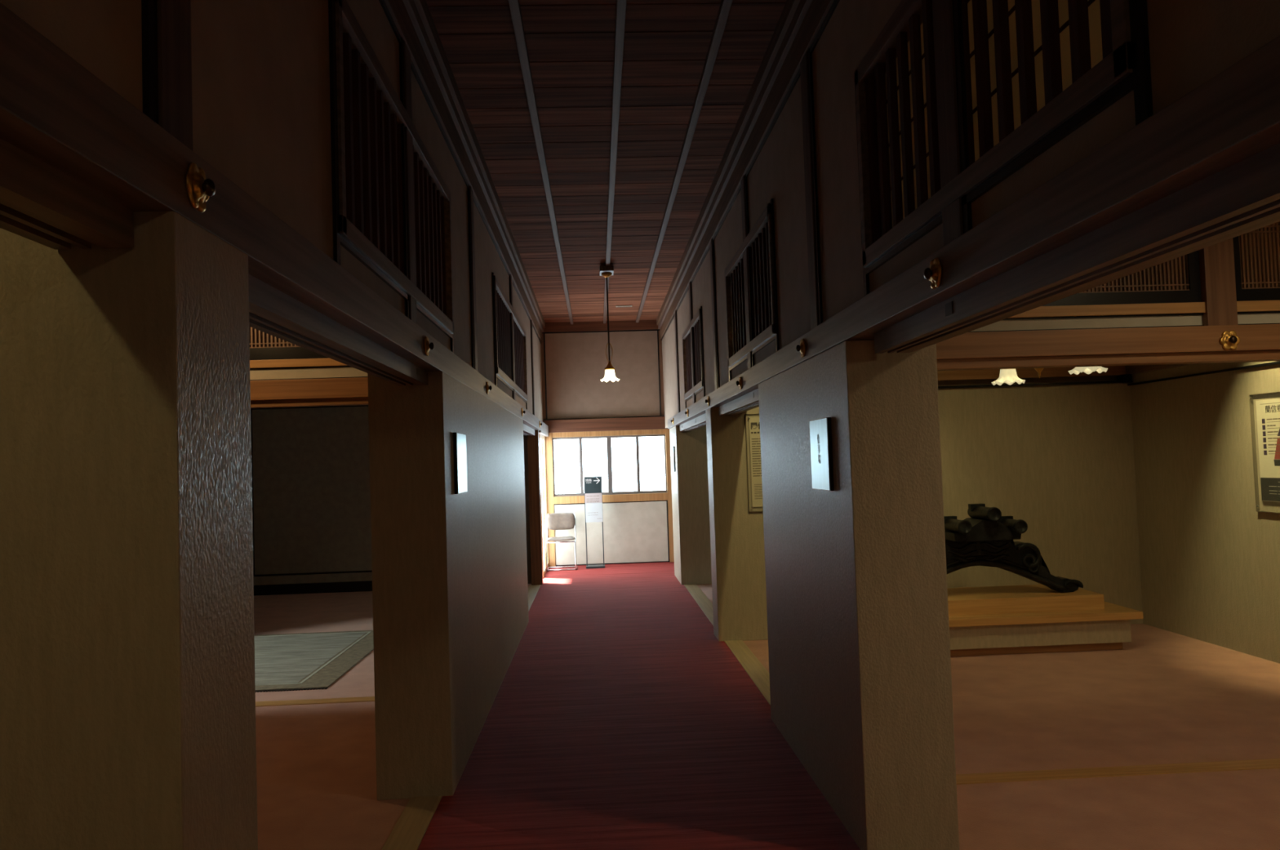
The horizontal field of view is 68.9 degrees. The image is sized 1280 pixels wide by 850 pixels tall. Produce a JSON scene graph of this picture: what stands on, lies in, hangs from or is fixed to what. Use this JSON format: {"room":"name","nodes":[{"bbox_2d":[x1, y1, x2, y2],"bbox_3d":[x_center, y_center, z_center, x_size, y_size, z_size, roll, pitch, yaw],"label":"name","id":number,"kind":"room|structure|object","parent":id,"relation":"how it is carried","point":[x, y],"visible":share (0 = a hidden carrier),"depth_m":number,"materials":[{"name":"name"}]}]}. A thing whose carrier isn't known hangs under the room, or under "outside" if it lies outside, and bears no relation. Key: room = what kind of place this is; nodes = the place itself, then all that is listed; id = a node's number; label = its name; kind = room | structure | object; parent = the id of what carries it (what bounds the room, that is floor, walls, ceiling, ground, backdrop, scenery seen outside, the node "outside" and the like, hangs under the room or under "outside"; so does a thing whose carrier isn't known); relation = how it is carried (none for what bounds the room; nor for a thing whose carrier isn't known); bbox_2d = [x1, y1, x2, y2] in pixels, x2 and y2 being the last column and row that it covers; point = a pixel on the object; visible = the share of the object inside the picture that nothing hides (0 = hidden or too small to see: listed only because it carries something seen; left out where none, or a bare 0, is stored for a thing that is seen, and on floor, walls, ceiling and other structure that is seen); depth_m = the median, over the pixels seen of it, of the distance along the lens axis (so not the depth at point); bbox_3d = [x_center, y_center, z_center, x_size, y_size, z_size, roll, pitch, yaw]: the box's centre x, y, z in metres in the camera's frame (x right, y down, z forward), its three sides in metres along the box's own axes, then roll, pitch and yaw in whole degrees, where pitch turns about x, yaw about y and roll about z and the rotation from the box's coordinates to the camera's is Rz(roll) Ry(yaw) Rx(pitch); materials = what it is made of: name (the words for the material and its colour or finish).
{"room":"traditional japanese corridor","nodes":[
{"label":"traditional japanese corridor","id":0,"kind":"room"},
{"bbox_2d":[0,210,257,849],"bbox_3d":[-3.413,0.701,1.603,5.291,1.957,0.341,-2,-2,-3],"label":"wall","id":1,"kind":"structure","parent":0,"point":[127,682],"depth_m":1.57,"materials":[{"name":"paint"}]},
{"bbox_2d":[0,137,133,249],"bbox_3d":[-0.830,-0.419,-0.516,0.130,0.064,4.210,-2,-2,-3],"label":"trim","id":2,"kind":"structure","parent":1,"relation":"attached to","point":[41,203],"depth_m":1.41,"materials":[{"name":"brown wood"}]},
{"bbox_2d":[382,583,541,849],"bbox_3d":[-0.992,1.722,4.592,0.142,0.017,14.600,-2,-2,-3],"label":"trim","id":3,"kind":"structure","parent":1,"relation":"attached to","point":[409,831],"depth_m":3.97,"materials":[{"name":"brown wood"}]},
{"bbox_2d":[0,0,542,421],"bbox_3d":[-1.161,-1.231,5.759,0.120,2.000,16.700,-2,-2,-3],"label":"wall","id":4,"kind":"structure","parent":0,"point":[260,68],"depth_m":2.43,"materials":[{"name":"paint"}]},
{"bbox_2d":[141,0,192,151],"bbox_3d":[-0.901,-1.124,1.771,0.018,1.272,0.166,-2,-2,-3],"label":"trim","id":5,"kind":"structure","parent":4,"relation":"attached to","point":[166,46],"depth_m":1.74,"materials":[{"name":"brown wood"}]},
{"bbox_2d":[185,162,215,212],"bbox_3d":[-0.786,-0.429,1.685,0.036,0.083,0.090,-2,-2,-3],"label":"nail cover","id":6,"kind":"object","parent":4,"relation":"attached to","point":[199,188],"visible":1,"depth_m":1.67,"materials":[{"name":"gold metal"}]},
{"bbox_2d":[0,2,541,430],"bbox_3d":[-1.039,-0.299,4.699,0.195,0.131,14.650,-2,-2,-3],"label":"trim","id":7,"kind":"structure","parent":4,"relation":"attached to","point":[53,108],"depth_m":1.54,"materials":[{"name":"brown wood"}]},
{"bbox_2d":[249,327,328,359],"bbox_3d":[-2.597,-0.745,6.224,2.695,0.638,0.040,-2,-2,-3],"label":"window","id":8,"kind":"structure","parent":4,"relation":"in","point":[279,352],"depth_m":6.21,"materials":[{"name":"black paint"}]},
{"bbox_2d":[249,327,300,347],"bbox_3d":[-2.598,-0.762,6.220,2.595,0.505,0.015,-2,-2,-3],"label":"grille","id":9,"kind":"object","parent":8,"relation":"attached to","point":[255,343],"depth_m":6.21,"materials":[{"name":"brown wood"}]},
{"bbox_2d":[249,358,347,368],"bbox_3d":[-3.772,-0.363,6.160,5.070,0.052,0.090,-2,-2,-3],"label":"trim","id":10,"kind":"structure","parent":4,"relation":"attached to","point":[302,362],"depth_m":6.18,"materials":[{"name":"brown wood"}]},
{"bbox_2d":[248,273,428,386],"bbox_3d":[-0.996,-0.266,3.138,0.132,0.064,2.419,-2,-2,-3],"label":"trim","id":11,"kind":"structure","parent":4,"relation":"attached to","point":[273,312],"depth_m":2.77,"materials":[{"name":"brown wood"}]},
{"bbox_2d":[328,0,453,352],"bbox_3d":[-1.048,-0.873,4.046,0.122,0.961,2.332,-2,-2,-3],"label":"window","id":12,"kind":"structure","parent":4,"relation":"in","point":[367,113],"depth_m":3.51,"materials":[{"name":"brown wood"}]},
{"bbox_2d":[342,33,446,315],"bbox_3d":[-1.023,-0.945,4.040,0.024,0.680,2.074,-2,-2,-3],"label":"grille","id":13,"kind":"object","parent":12,"relation":"attached to","point":[373,121],"depth_m":3.63,"materials":[{"name":"brown wood"}]},
{"bbox_2d":[399,36,417,324],"bbox_3d":[-1.005,-1.029,4.047,0.018,1.272,0.166,-2,-2,-3],"label":"trim","id":14,"kind":"structure","parent":4,"relation":"attached to","point":[406,141],"depth_m":4.01,"materials":[{"name":"brown wood"}]},
{"bbox_2d":[378,0,542,343],"bbox_3d":[-1.105,-1.660,5.730,0.035,0.150,16.600,-2,-2,-3],"label":"trim","id":15,"kind":"structure","parent":4,"relation":"attached to","point":[397,8],"depth_m":5.18,"materials":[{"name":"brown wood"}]},
{"bbox_2d":[466,183,478,371],"bbox_3d":[-1.101,-0.942,6.143,0.018,1.272,0.166,-2,-2,-3],"label":"trim","id":16,"kind":"structure","parent":4,"relation":"attached to","point":[470,193],"depth_m":6.10,"materials":[{"name":"brown wood"}]},
{"bbox_2d":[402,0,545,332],"bbox_3d":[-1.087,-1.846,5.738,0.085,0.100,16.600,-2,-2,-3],"label":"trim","id":17,"kind":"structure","parent":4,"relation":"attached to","point":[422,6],"depth_m":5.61,"materials":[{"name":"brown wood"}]},
{"bbox_2d":[492,272,527,409],"bbox_3d":[-1.276,-0.664,9.037,0.122,0.961,3.272,-2,-2,-3],"label":"window","id":18,"kind":"structure","parent":4,"relation":"in","point":[502,307],"depth_m":8.50,"materials":[{"name":"brown wood"}]},
{"bbox_2d":[496,289,524,392],"bbox_3d":[-1.252,-0.736,9.041,0.024,0.680,3.034,-2,-2,-3],"label":"grille","id":19,"kind":"object","parent":18,"relation":"attached to","point":[504,309],"depth_m":8.72,"materials":[{"name":"brown wood"}]},
{"bbox_2d":[508,274,515,400],"bbox_3d":[-1.232,-0.822,9.007,0.018,1.272,0.166,-2,-2,-3],"label":"trim","id":20,"kind":"structure","parent":4,"relation":"attached to","point":[510,277],"depth_m":8.96,"materials":[{"name":"brown wood"}]},
{"bbox_2d":[527,430,542,584],"bbox_3d":[-1.333,1.044,11.868,0.138,1.957,0.140,-2,-2,-3],"label":"trim","id":21,"kind":"structure","parent":4,"relation":"attached to","point":[533,446],"depth_m":11.80,"materials":[{"name":"brown wood"}]},
{"bbox_2d":[538,434,548,577],"bbox_3d":[-1.373,1.114,13.216,0.040,1.930,1.360,-2,-2,-3],"label":"door","id":22,"kind":"structure","parent":4,"relation":"in","point":[541,438],"depth_m":13.19,"materials":[{"name":"clear glass"}]},
{"bbox_2d":[249,366,367,379],"bbox_3d":[-3.770,-0.294,6.165,5.070,0.085,0.055,-2,-2,-3],"label":"wall strip","id":23,"kind":"object","parent":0,"point":[345,371],"depth_m":6.21,"materials":[{"name":"paint"}]},
{"bbox_2d":[253,584,529,849],"bbox_3d":[-3.609,1.808,4.468,5.100,0.012,14.600,-2,-2,-3],"label":"floor","id":24,"kind":"structure","parent":0,"point":[316,763],"depth_m":5.00,"materials":[{"name":"carpet"}]},
{"bbox_2d":[254,630,373,692],"bbox_3d":[-3.715,1.925,7.580,2.972,0.011,2.340,-2,-2,-3],"label":"patterned rug","id":25,"kind":"object","parent":24,"relation":"on","point":[299,661],"visible":0.34,"depth_m":7.56,"materials":[{"name":"fabric"}]},
{"bbox_2d":[255,696,374,706],"bbox_3d":[-3.682,1.873,6.066,5.100,0.015,0.120,-2,-2,-3],"label":"trim","id":26,"kind":"structure","parent":24,"relation":"on","point":[292,702],"depth_m":6.13,"materials":[{"name":"brown wood"}]},
{"bbox_2d":[367,371,528,799],"bbox_3d":[-1.171,0.830,6.675,0.345,1.957,4.740,-2,-2,-3],"label":"wall panel","id":27,"kind":"object","parent":24,"relation":"on","point":[450,590],"visible":0.98,"depth_m":4.34,"materials":[{"name":"paint"}]},
{"bbox_2d":[453,432,467,493],"bbox_3d":[-0.920,0.196,4.784,0.018,0.305,0.330,-2,-2,-3],"label":"name plate","id":28,"kind":"object","parent":27,"relation":"attached to","point":[459,439],"visible":1,"depth_m":4.71,"materials":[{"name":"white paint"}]},
{"bbox_2d":[252,406,531,583],"bbox_3d":[-3.992,0.112,11.911,5.140,4.000,0.150,-2,-2,-3],"label":"wall","id":29,"kind":"structure","parent":0,"point":[312,492],"depth_m":11.80,"materials":[{"name":"grey paper"}]},
{"bbox_2d":[253,572,372,585],"bbox_3d":[-3.971,1.924,11.726,5.050,0.105,0.070,-2,-2,-3],"label":"trim","id":30,"kind":"structure","parent":29,"relation":"attached to","point":[357,576],"depth_m":11.69,"materials":[{"name":"brown wood"}]},
{"bbox_2d":[253,580,372,595],"bbox_3d":[-3.968,2.042,11.726,5.050,0.130,0.060,-2,-2,-3],"label":"trim","id":31,"kind":"structure","parent":29,"relation":"attached to","point":[348,586],"depth_m":11.69,"materials":[{"name":"black paint"}]},
{"bbox_2d":[545,330,660,566],"bbox_3d":[0.495,0.102,14.135,4.490,4.100,0.180,-2,-2,-3],"label":"wall","id":32,"kind":"structure","parent":0,"point":[576,363],"depth_m":14.03,"materials":[{"name":"paint"}]},
{"bbox_2d":[508,0,573,324],"bbox_3d":[-0.645,-1.875,5.760,0.044,0.038,16.600,-2,-2,-3],"label":"trim","id":33,"kind":"structure","parent":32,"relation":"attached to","point":[514,6],"depth_m":5.71,"materials":[{"name":"brown wood"}]},
{"bbox_2d":[543,320,657,332],"bbox_3d":[-0.588,-1.493,14.048,1.820,0.150,0.031,-2,-2,-3],"label":"trim","id":34,"kind":"structure","parent":32,"relation":"attached to","point":[631,324],"depth_m":14.03,"materials":[{"name":"red wood"}]},
{"bbox_2d":[542,416,667,432],"bbox_3d":[-0.491,-0.005,13.960,1.930,0.185,0.091,-2,-2,-3],"label":"trim","id":35,"kind":"structure","parent":32,"relation":"attached to","point":[658,422],"depth_m":13.92,"materials":[{"name":"red wood"}]},
{"bbox_2d":[545,428,674,566],"bbox_3d":[-0.448,1.082,13.986,1.870,1.986,0.150,-2,-2,-3],"label":"window","id":36,"kind":"structure","parent":32,"relation":"in","point":[633,465],"depth_m":13.94,"materials":[{"name":"white glass"}]},
{"bbox_2d":[603,0,626,323],"bbox_3d":[-0.153,-1.890,5.783,0.044,0.038,16.600,-2,-2,-3],"label":"trim","id":37,"kind":"structure","parent":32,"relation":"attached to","point":[620,4],"depth_m":5.66,"materials":[{"name":"brown wood"}]},
{"bbox_2d":[635,0,733,322],"bbox_3d":[0.336,-1.905,5.806,0.044,0.038,16.600,-2,-2,-3],"label":"trim","id":38,"kind":"structure","parent":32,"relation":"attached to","point":[726,5],"depth_m":5.80,"materials":[{"name":"brown wood"}]},
{"bbox_2d":[426,0,786,322],"bbox_3d":[-0.215,-1.926,5.832,1.920,0.050,16.700,-2,-2,-3],"label":"ceiling","id":39,"kind":"structure","parent":0,"point":[571,43],"depth_m":5.81,"materials":[{"name":"brown wood"}]},
{"bbox_2d":[599,265,619,382],"bbox_3d":[-0.341,-1.080,10.049,0.212,1.224,0.260,-2,-2,-3],"label":"pendant lamp","id":40,"kind":"object","parent":39,"relation":"hanging from","point":[605,271],"visible":1,"depth_m":10.01,"materials":[{"name":"white glass"}]},
{"bbox_2d":[669,425,711,584],"bbox_3d":[2.238,0.939,11.946,3.588,1.935,1.000,-2,-2,-3],"label":"wall","id":41,"kind":"structure","parent":0,"point":[689,481],"depth_m":11.38,"materials":[{"name":"paint"}]},
{"bbox_2d":[705,382,1142,640],"bbox_3d":[2.409,0.723,8.005,3.604,2.040,0.340,-2,-2,-3],"label":"wall","id":42,"kind":"structure","parent":0,"point":[1059,460],"depth_m":7.88,"materials":[{"name":"paint"}]},
{"bbox_2d":[679,413,706,431],"bbox_3d":[0.621,-0.029,9.767,0.132,0.072,3.273,-2,-2,-3],"label":"trim","id":43,"kind":"structure","parent":42,"relation":"attached to","point":[700,421],"depth_m":9.86,"materials":[{"name":"brown wood"}]},
{"bbox_2d":[684,583,770,705],"bbox_3d":[0.902,1.670,4.856,0.148,0.017,14.950,-2,-2,-3],"label":"trim","id":44,"kind":"structure","parent":42,"relation":"attached to","point":[760,676],"depth_m":7.11,"materials":[{"name":"brown wood"}]},
{"bbox_2d":[745,413,763,511],"bbox_3d":[1.201,0.306,7.782,0.620,0.815,0.030,-2,-2,-3],"label":"text panel","id":45,"kind":"object","parent":42,"relation":"attached to","point":[754,422],"visible":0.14,"depth_m":7.77,"materials":[{"name":"beige paper"}]},
{"bbox_2d":[751,438,761,476],"bbox_3d":[1.177,0.264,7.783,0.485,0.316,0.001,-2,-2,-3],"label":"print","id":46,"kind":"object","parent":45,"relation":"attached to","point":[756,443],"depth_m":7.77,"materials":[{"name":"brown paper"}]},
{"bbox_2d":[937,380,1133,388],"bbox_3d":[2.554,-0.318,7.885,3.260,0.018,0.080,-2,-2,-3],"label":"trim","id":47,"kind":"structure","parent":42,"relation":"on","point":[1112,381],"depth_m":7.88,"materials":[{"name":"black paint"}]},
{"bbox_2d":[662,0,1279,427],"bbox_3d":[0.776,-1.292,5.851,0.120,2.000,16.700,-2,-2,-3],"label":"wall","id":48,"kind":"structure","parent":0,"point":[1192,42],"depth_m":3.77,"materials":[{"name":"paint"}]},
{"bbox_2d":[688,281,696,403],"bbox_3d":[0.542,-0.838,9.660,0.018,1.305,0.166,-2,-2,-3],"label":"trim","id":49,"kind":"structure","parent":48,"relation":"attached to","point":[691,304],"depth_m":9.61,"materials":[{"name":"brown wood"}]},
{"bbox_2d":[682,306,705,408],"bbox_3d":[0.595,-0.634,9.692,0.122,0.894,1.872,-2,-2,-3],"label":"window","id":50,"kind":"structure","parent":48,"relation":"in","point":[696,322],"depth_m":9.48,"materials":[{"name":"brown wood"}]},
{"bbox_2d":[684,320,701,391],"bbox_3d":[0.567,-0.696,9.673,0.024,0.630,1.594,-2,-2,-3],"label":"grille","id":51,"kind":"object","parent":50,"relation":"attached to","point":[695,323],"depth_m":9.56,"materials":[{"name":"brown wood"}]},
{"bbox_2d":[709,238,719,389],"bbox_3d":[0.625,-0.915,7.834,0.018,1.305,0.166,-2,-2,-3],"label":"trim","id":52,"kind":"structure","parent":48,"relation":"attached to","point":[711,242],"depth_m":7.79,"materials":[{"name":"brown wood"}]},
{"bbox_2d":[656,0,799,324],"bbox_3d":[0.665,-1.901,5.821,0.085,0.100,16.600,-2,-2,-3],"label":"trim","id":53,"kind":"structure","parent":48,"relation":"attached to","point":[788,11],"depth_m":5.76,"materials":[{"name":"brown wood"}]},
{"bbox_2d":[718,388,759,415],"bbox_3d":[0.766,-0.162,6.585,0.132,0.072,2.258,-2,-2,-3],"label":"trim","id":54,"kind":"structure","parent":48,"relation":"attached to","point":[750,400],"depth_m":6.67,"materials":[{"name":"brown wood"}]},
{"bbox_2d":[740,174,754,368],"bbox_3d":[0.704,-0.986,6.117,0.018,1.305,0.166,-2,-2,-3],"label":"trim","id":55,"kind":"structure","parent":48,"relation":"attached to","point":[744,183],"depth_m":6.08,"materials":[{"name":"brown wood"}]},
{"bbox_2d":[657,0,839,340],"bbox_3d":[0.697,-1.717,5.814,0.035,0.150,16.600,-2,-2,-3],"label":"trim","id":56,"kind":"structure","parent":48,"relation":"attached to","point":[818,10],"depth_m":5.33,"materials":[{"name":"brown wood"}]},
{"bbox_2d":[724,198,779,381],"bbox_3d":[0.757,-0.782,6.149,0.122,0.894,1.892,-2,-2,-3],"label":"window","id":57,"kind":"structure","parent":48,"relation":"in","point":[761,238],"depth_m":5.85,"materials":[{"name":"brown wood"}]},
{"bbox_2d":[730,222,771,355],"bbox_3d":[0.729,-0.844,6.120,0.024,0.630,1.594,-2,-2,-3],"label":"grille","id":58,"kind":"object","parent":57,"relation":"attached to","point":[757,241],"depth_m":5.93,"materials":[{"name":"brown wood"}]},
{"bbox_2d":[800,48,822,329],"bbox_3d":[0.787,-1.063,4.290,0.018,1.305,0.166,-2,-2,-3],"label":"trim","id":59,"kind":"structure","parent":48,"relation":"attached to","point":[806,64],"depth_m":4.25,"materials":[{"name":"brown wood"}]},
{"bbox_2d":[924,257,942,288],"bbox_3d":[0.799,-0.417,2.569,0.036,0.083,0.090,-2,-2,-3],"label":"nail cover","id":60,"kind":"object","parent":48,"relation":"attached to","point":[934,273],"visible":1,"depth_m":2.55,"materials":[{"name":"gold metal"}]},
{"bbox_2d":[932,0,972,245],"bbox_3d":[0.864,-1.132,2.624,0.018,1.305,0.166,-2,-2,-3],"label":"trim","id":61,"kind":"structure","parent":48,"relation":"attached to","point":[948,46],"depth_m":2.59,"materials":[{"name":"brown wood"}]},
{"bbox_2d":[667,35,1279,428],"bbox_3d":[0.807,-0.325,4.940,0.195,0.118,14.960,-2,-2,-3],"label":"trim","id":62,"kind":"structure","parent":48,"relation":"attached to","point":[1233,116],"depth_m":1.79,"materials":[{"name":"brown wood"}]},
{"bbox_2d":[853,0,1153,296],"bbox_3d":[0.918,-0.930,2.618,0.122,0.894,1.807,-2,-2,-3],"label":"window","id":63,"kind":"structure","parent":48,"relation":"in","point":[1037,72],"depth_m":2.45,"materials":[{"name":"brown wood"}]},
{"bbox_2d":[865,0,1112,243],"bbox_3d":[0.889,-0.990,2.632,0.024,0.630,1.594,-2,-2,-3],"label":"grille","id":64,"kind":"object","parent":63,"relation":"attached to","point":[877,193],"depth_m":2.79,"materials":[{"name":"brown wood"}]},
{"bbox_2d":[1042,250,1201,306],"bbox_3d":[1.778,-0.891,4.397,1.720,0.685,0.040,-2,-2,-3],"label":"window","id":65,"kind":"structure","parent":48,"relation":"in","point":[1191,291],"depth_m":4.40,"materials":[{"name":"black paint"}]},
{"bbox_2d":[1079,254,1189,293],"bbox_3d":[1.782,-0.897,4.392,1.627,0.575,0.015,-2,-2,-3],"label":"grille","id":66,"kind":"object","parent":65,"relation":"attached to","point":[1184,259],"depth_m":4.41,"materials":[{"name":"brown wood"}]},
{"bbox_2d":[1003,299,1279,319],"bbox_3d":[2.634,-0.551,4.427,3.410,0.050,0.090,-2,-2,-3],"label":"trim","id":67,"kind":"structure","parent":48,"relation":"attached to","point":[1249,305],"depth_m":4.37,"materials":[{"name":"brown wood"}]},
{"bbox_2d":[742,623,1279,849],"bbox_3d":[2.803,1.521,2.650,3.450,0.012,10.360,-2,-2,-3],"label":"floor","id":68,"kind":"structure","parent":0,"point":[1163,697],"depth_m":4.74,"materials":[{"name":"carpet"}]},
{"bbox_2d":[758,339,959,849],"bbox_3d":[0.940,0.681,4.460,0.348,1.935,1.925,-2,-2,-3],"label":"wall panel","id":69,"kind":"object","parent":68,"relation":"on","point":[857,607],"visible":0.86,"depth_m":3.53,"materials":[{"name":"paint"}]},
{"bbox_2d":[809,417,834,490],"bbox_3d":[0.763,0.124,3.932,0.019,0.298,0.310,-2,-2,-3],"label":"name plate","id":70,"kind":"object","parent":69,"relation":"attached to","point":[820,429],"visible":1,"depth_m":3.88,"materials":[{"name":"white plastic"}]},
{"bbox_2d":[947,584,1143,656],"bbox_3d":[2.570,1.509,7.283,2.180,0.399,1.030,-2,-2,-3],"label":"display platform","id":71,"kind":"object","parent":68,"relation":"on","point":[1004,620],"visible":0.51,"depth_m":6.86,"materials":[{"name":"brown wood"}]},
{"bbox_2d":[943,503,1083,591],"bbox_3d":[2.584,0.946,7.021,1.579,0.698,0.462,-2,-2,-3],"label":"end tile","id":72,"kind":"structure","parent":71,"relation":"on","point":[985,538],"depth_m":7.09,"materials":[{"name":"ceramic"}]},
{"bbox_2d":[937,279,1118,386],"bbox_3d":[2.465,-0.789,8.071,3.390,0.980,0.140,-2,-2,-3],"label":"wall","id":73,"kind":"structure","parent":0,"point":[1082,379],"depth_m":8.03,"materials":[{"name":"paint"}]},
{"bbox_2d":[937,365,1125,381],"bbox_3d":[2.549,-0.447,7.907,3.260,0.142,0.085,-2,-2,-3],"label":"trim","id":74,"kind":"structure","parent":73,"relation":"attached to","point":[1048,372],"depth_m":7.90,"materials":[{"name":"brown wood"}]},
{"bbox_2d":[970,312,1279,331],"bbox_3d":[2.636,-0.493,4.432,3.410,0.065,0.055,-2,-2,-3],"label":"wall strip","id":75,"kind":"object","parent":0,"point":[1274,317],"visible":0.33,"depth_m":4.38,"materials":[{"name":"paint"}]},
{"bbox_2d":[1117,222,1279,663],"bbox_3d":[4.435,-0.462,4.630,0.200,4.000,14.000,-2,-2,-3],"label":"wall","id":76,"kind":"structure","parent":0,"point":[1210,562],"depth_m":7.01,"materials":[{"name":"paint"}]},
{"bbox_2d":[936,324,1279,359],"bbox_3d":[2.639,-0.401,4.416,3.410,0.120,0.120,-2,-2,-3],"label":"trim","id":77,"kind":"structure","parent":76,"relation":"attached to","point":[1193,339],"depth_m":4.33,"materials":[{"name":"brown wood"}]},
{"bbox_2d":[937,350,1279,370],"bbox_3d":[2.641,-0.318,4.427,3.410,0.045,0.090,-2,-2,-3],"label":"trim","id":78,"kind":"structure","parent":76,"relation":"attached to","point":[1255,355],"depth_m":4.37,"materials":[{"name":"brown wood"}]},
{"bbox_2d":[955,758,1279,784],"bbox_3d":[2.706,1.590,4.335,3.410,0.015,0.120,-2,-2,-3],"label":"trim","id":79,"kind":"structure","parent":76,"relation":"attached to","point":[1268,763],"depth_m":4.30,"materials":[{"name":"brown wood"}]},
{"bbox_2d":[1124,363,1195,374],"bbox_3d":[4.393,-0.714,2.806,0.060,0.142,10.340,-2,-2,-3],"label":"trim","id":80,"kind":"structure","parent":76,"relation":"attached to","point":[1132,369],"depth_m":7.63,"materials":[{"name":"brown wood"}]},
{"bbox_2d":[1127,360,1279,385],"bbox_3d":[4.410,-0.558,2.800,0.035,0.015,10.340,-2,-2,-3],"label":"trim","id":81,"kind":"structure","parent":76,"relation":"attached to","point":[1278,362],"depth_m":6.90,"materials":[{"name":"black paint"}]},
{"bbox_2d":[1198,238,1238,325],"bbox_3d":[2.711,-0.948,4.443,0.144,0.970,0.113,-2,-2,-3],"label":"trim","id":82,"kind":"structure","parent":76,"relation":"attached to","point":[1216,261],"depth_m":4.38,"materials":[{"name":"brown wood"}]},
{"bbox_2d":[1219,330,1239,350],"bbox_3d":[2.753,-0.396,4.340,0.100,0.092,0.040,-2,-2,-3],"label":"nail cover","id":83,"kind":"object","parent":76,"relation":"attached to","point":[1229,340],"visible":1,"depth_m":4.35,"materials":[{"name":"gold metal"}]},
{"bbox_2d":[1232,221,1279,301],"bbox_3d":[3.555,-0.947,4.480,1.540,0.685,0.040,-2,-2,-3],"label":"window","id":84,"kind":"structure","parent":76,"relation":"in","point":[1260,291],"depth_m":4.44,"materials":[{"name":"black paint"}]},
{"bbox_2d":[1248,391,1279,513],"bbox_3d":[4.279,0.170,5.894,0.034,0.810,1.150,-2,-2,-3],"label":"poster","id":85,"kind":"object","parent":76,"relation":"attached to","point":[1268,411],"visible":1,"depth_m":6.34,"materials":[{"name":"beige paper"}]},
{"bbox_2d":[1266,417,1279,453],"bbox_3d":[4.262,0.072,6.189,0.001,0.239,0.278,-2,-2,-3],"label":"print","id":86,"kind":"object","parent":85,"relation":"attached to","point":[1273,424],"depth_m":6.27,"materials":[{"name":"brown paper"}]},
{"bbox_3d":[-0.213,1.848,5.774,12.400,0.188,16.900,-2,-2,-3],"label":"floor","id":87,"kind":"structure","parent":0,"visible":0},
{"bbox_2d":[543,561,674,577],"bbox_3d":[0.389,2.029,13.311,4.500,0.016,1.295,-2,-2,-3],"label":"carpet","id":88,"kind":"object","parent":87,"relation":"on","point":[668,566],"visible":0.29,"depth_m":13.14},
{"bbox_2d":[546,512,577,571],"bbox_3d":[-1.136,1.677,13.459,0.432,0.798,0.461,-2,-2,-3],"label":"chair","id":89,"kind":"object","parent":88,"relation":"on","point":[555,521],"visible":1,"depth_m":13.63,"materials":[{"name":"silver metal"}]},
{"bbox_2d":[583,475,604,568],"bbox_3d":[-0.665,1.408,13.557,0.270,1.315,0.260,-2,-2,-3],"label":"sign stand","id":90,"kind":"object","parent":88,"relation":"on","point":[593,485],"visible":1,"depth_m":13.55,"materials":[{"name":"grey metal"}]},
{"bbox_2d":[417,571,860,849],"bbox_3d":[-0.059,1.709,4.986,1.756,0.016,15.300,-2,-2,-3],"label":"carpet","id":91,"kind":"object","parent":87,"relation":"on","point":[618,717],"visible":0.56,"depth_m":4.93,"materials":[{"name":"red carpet"}]},
{"bbox_3d":[2.587,-1.446,5.038,3.390,0.080,14.900,-2,-2,-3],"label":"ceiling","id":92,"kind":"structure","parent":0,"visible":0},
{"bbox_2d":[991,368,1025,385],"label":"hanging lamp","id":93,"kind":"object","parent":92,"relation":"hanging from","point":[1009,376],"depth_m":5.59,"materials":[{"name":"white glass"}]},
{"bbox_3d":[0.109,-0.511,-2.654,12.400,4.200,0.150,-2,-2,-3],"label":"wall","id":94,"kind":"structure","parent":0,"visible":0},
{"bbox_2d":[874,142,1279,353],"bbox_3d":[1.048,-0.419,0.426,0.132,0.072,5.920,-2,-2,-3],"label":"door lintel","id":95,"kind":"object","parent":94,"relation":"attached to","point":[1242,197],"depth_m":1.83,"materials":[{"name":"brown wood"}]},
{"bbox_3d":[-6.321,-0.008,4.496,0.200,4.200,14.750,-2,-2,-3],"label":"wall","id":96,"kind":"structure","parent":0,"visible":0},
{"bbox_2d":[249,377,368,400],"bbox_3d":[-3.766,-0.188,6.148,5.070,0.130,0.120,-2,-2,-3],"label":"trim","id":97,"kind":"structure","parent":96,"relation":"attached to","point":[355,387],"depth_m":6.16,"materials":[{"name":"brown wood"}]},
{"bbox_2d":[250,396,368,408],"bbox_3d":[-3.763,-0.100,6.159,5.070,0.045,0.090,-2,-2,-3],"label":"trim","id":98,"kind":"structure","parent":96,"relation":"attached to","point":[340,401],"depth_m":6.19,"materials":[{"name":"brown wood"}]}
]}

